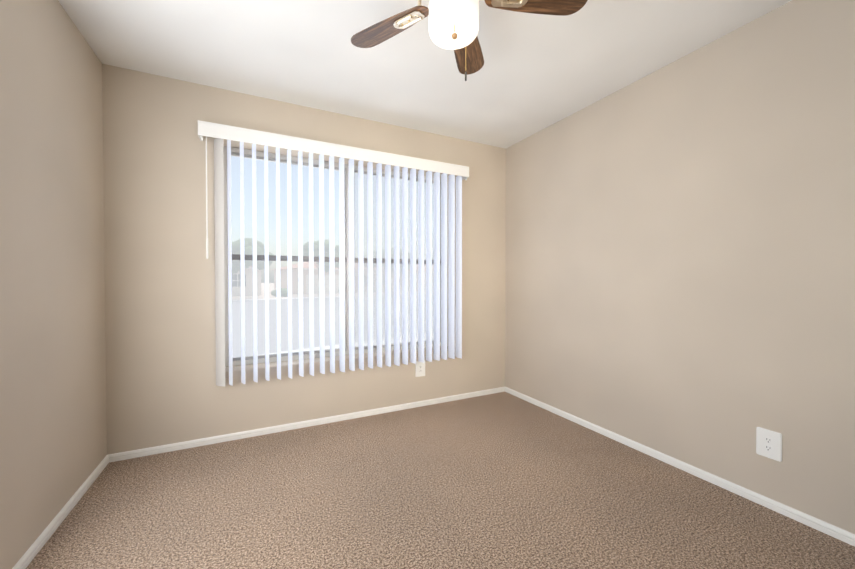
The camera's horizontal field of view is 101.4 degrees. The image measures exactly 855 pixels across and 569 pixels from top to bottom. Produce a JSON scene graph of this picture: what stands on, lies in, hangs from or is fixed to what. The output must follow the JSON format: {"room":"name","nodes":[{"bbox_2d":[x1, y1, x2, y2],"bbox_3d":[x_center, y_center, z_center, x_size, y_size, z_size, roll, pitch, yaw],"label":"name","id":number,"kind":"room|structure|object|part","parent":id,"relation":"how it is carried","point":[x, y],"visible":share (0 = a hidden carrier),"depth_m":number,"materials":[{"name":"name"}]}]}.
{"room":"empty bedroom","nodes":[
{"label":"empty bedroom","id":0,"kind":"room"},
{"bbox_2d":[0,0,106,568],"bbox_3d":[-1.295,-0.103,0.639,0.120,2.440,3.800,0,1,-27],"label":"wall","id":1,"kind":"structure","parent":0,"point":[53,434],"depth_m":1.55,"materials":[{"name":"paint"}]},
{"bbox_2d":[12,454,111,568],"bbox_3d":[-1.235,1.094,0.686,0.013,0.046,3.300,0,1,-27],"label":"baseboard","id":2,"kind":"structure","parent":1,"relation":"attached to","point":[42,539],"depth_m":1.61,"materials":[{"name":"white wood"}]},
{"bbox_2d":[102,64,505,454],"bbox_3d":[-0.643,-0.134,2.926,3.330,2.440,0.210,0,1,-27],"label":"wall","id":3,"kind":"structure","parent":0,"point":[162,388],"depth_m":2.37,"materials":[{"name":"paint"}]},
{"bbox_2d":[112,387,503,461],"bbox_3d":[-0.594,1.064,2.843,3.030,0.046,0.013,0,1,-27],"label":"baseboard","id":4,"kind":"structure","parent":3,"relation":"attached to","point":[131,454],"depth_m":2.60,"materials":[{"name":"white wood"}]},
{"bbox_2d":[224,146,440,366],"bbox_3d":[-0.663,-0.207,2.965,1.860,1.605,0.065,0,1,-27],"label":"window","id":5,"kind":"structure","parent":3,"relation":"in","point":[235,152],"depth_m":2.85,"materials":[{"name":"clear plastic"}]},
{"bbox_2d":[198,120,468,386],"bbox_3d":[-0.575,-0.193,2.778,2.080,1.749,0.114,0,1,-27],"label":"window blinds","id":6,"kind":"object","parent":5,"relation":"attached to","point":[220,133],"visible":1,"depth_m":2.75,"materials":[{"name":"white plastic"}]},
{"bbox_2d":[355,173,433,346],"bbox_3d":[-0.262,-0.210,3.192,0.866,1.533,0.002,0,1,-27],"label":"screen","id":7,"kind":"object","parent":5,"relation":"attached to","point":[374,291],"depth_m":3.13,"materials":[{"name":"white"}]},
{"bbox_2d":[415,360,424,376],"bbox_3d":[-0.062,0.749,3.107,0.095,0.138,0.008,0,1,-27],"label":"electrical outlet","id":8,"kind":"object","parent":3,"relation":"attached to","point":[419,369],"visible":0.98,"depth_m":3.10,"materials":[{"name":"white plastic"}]},
{"bbox_2d":[58,0,791,148],"bbox_3d":[0.141,-1.383,1.339,3.490,0.100,3.900,0,1,-27],"label":"ceiling","id":9,"kind":"structure","parent":0,"point":[535,73],"depth_m":2.02,"materials":[{"name":"paint"}]},
{"bbox_2d":[351,0,587,80],"bbox_3d":[0.105,-1.094,1.369,1.048,0.477,1.032,0,1,-27],"label":"fan","id":10,"kind":"object","parent":9,"relation":"hanging from","point":[454,25],"visible":1,"depth_m":1.45,"materials":[{"name":"brown wood"}]},
{"bbox_3d":[-0.176,-1.164,1.588,0.426,0.006,0.140,1,12,33],"label":"blade","id":11,"kind":"part","parent":10,"relation":"part of","materials":[{"name":"brown wood"}]},
{"bbox_3d":[0.105,-1.062,1.404,0.200,0.141,0.200,0,1,-27],"label":"lamp shade","id":12,"kind":"part","parent":10,"relation":"part of","materials":[{"name":"white glass"}]},
{"bbox_3d":[0.195,-1.166,1.727,0.140,0.006,0.426,-11,-2,15],"label":"blade","id":13,"kind":"part","parent":10,"relation":"part of","materials":[{"name":"brown wood"}]},
{"label":"blade","id":14,"kind":"part","parent":10,"relation":"part of","materials":[{"name":"brown wood"}]},
{"bbox_2d":[26,392,854,568],"bbox_3d":[0.141,1.157,1.374,3.490,0.100,3.900,0,1,-27],"label":"floor","id":15,"kind":"structure","parent":0,"point":[502,480],"depth_m":1.73,"materials":[{"name":"carpet"}]},
{"bbox_2d":[505,0,854,533],"bbox_3d":[1.577,-0.122,2.074,0.120,2.440,3.800,0,1,-27],"label":"wall","id":16,"kind":"structure","parent":0,"point":[680,263],"depth_m":1.94,"materials":[{"name":"paint"}]},
{"bbox_2d":[504,387,854,546],"bbox_3d":[1.517,1.075,2.060,0.013,0.046,3.300,0,1,-27],"label":"baseboard","id":17,"kind":"structure","parent":16,"relation":"attached to","point":[845,536],"depth_m":1.93,"materials":[{"name":"white wood"}]},
{"bbox_2d":[756,427,781,461],"bbox_3d":[1.685,0.787,1.726,0.008,0.138,0.095,0,1,-27],"label":"electrical outlet","id":18,"kind":"object","parent":16,"relation":"attached to","point":[768,443],"visible":1,"depth_m":1.72,"materials":[{"name":"white plastic"}]},
{"label":"outside","id":19,"kind":"structure","parent":0,"visible":0},
{"bbox_2d":[232,283,433,356],"bbox_3d":[-44.523,0.485,87.334,400.000,0.100,200.000,0,1,-27],"label":"ground","id":20,"kind":"structure","parent":19,"point":[273,300],"depth_m":13.29,"materials":[{"name":"white"}]},
{"bbox_2d":[232,266,260,295],"bbox_3d":[-25.037,-1.056,35.310,13.900,4.400,9.925,-1,1,-41],"label":"house","id":21,"kind":"structure","parent":20,"relation":"on","point":[248,284],"depth_m":35.28,"materials":[{"name":"paint"}]},
{"bbox_2d":[232,238,273,278],"bbox_3d":[-15.990,-1.356,30.019,5.316,5.155,5.679,0,1,-27],"label":"tree","id":22,"kind":"object","parent":20,"relation":"on","point":[250,253],"depth_m":28.78,"materials":[{"name":"green plant"}]},
{"bbox_2d":[271,288,287,296],"bbox_3d":[-14.042,0.802,33.377,1.698,1.067,1.551,0,1,-27],"label":"bush","id":23,"kind":"object","parent":20,"relation":"on","point":[283,292],"depth_m":32.95,"materials":[{"name":"green plant"}]},
{"bbox_2d":[303,239,338,273],"bbox_3d":[-10.403,-1.682,34.985,4.398,5.669,5.641,0,1,-27],"label":"tree","id":24,"kind":"object","parent":20,"relation":"on","point":[326,250],"depth_m":34.00,"materials":[{"name":"green plant"}]},
{"bbox_2d":[271,262,393,293],"bbox_3d":[-12.118,-1.206,46.359,13.900,4.400,9.925,-1,1,-41],"label":"house","id":25,"kind":"structure","parent":20,"relation":"on","point":[306,288],"depth_m":40.78,"materials":[{"name":"paint"}]},
{"bbox_2d":[364,248,409,292],"bbox_3d":[-4.495,-1.621,40.149,6.010,5.408,5.817,0,1,-27],"label":"tree","id":26,"kind":"object","parent":20,"relation":"on","point":[391,264],"depth_m":39.11,"materials":[{"name":"green plant"}]},
{"bbox_2d":[400,264,433,290],"bbox_3d":[0.801,-1.357,57.408,13.900,4.400,9.925,-1,1,-41],"label":"house","id":27,"kind":"structure","parent":20,"relation":"on","point":[416,278],"depth_m":51.57,"materials":[{"name":"paint"}]}
]}

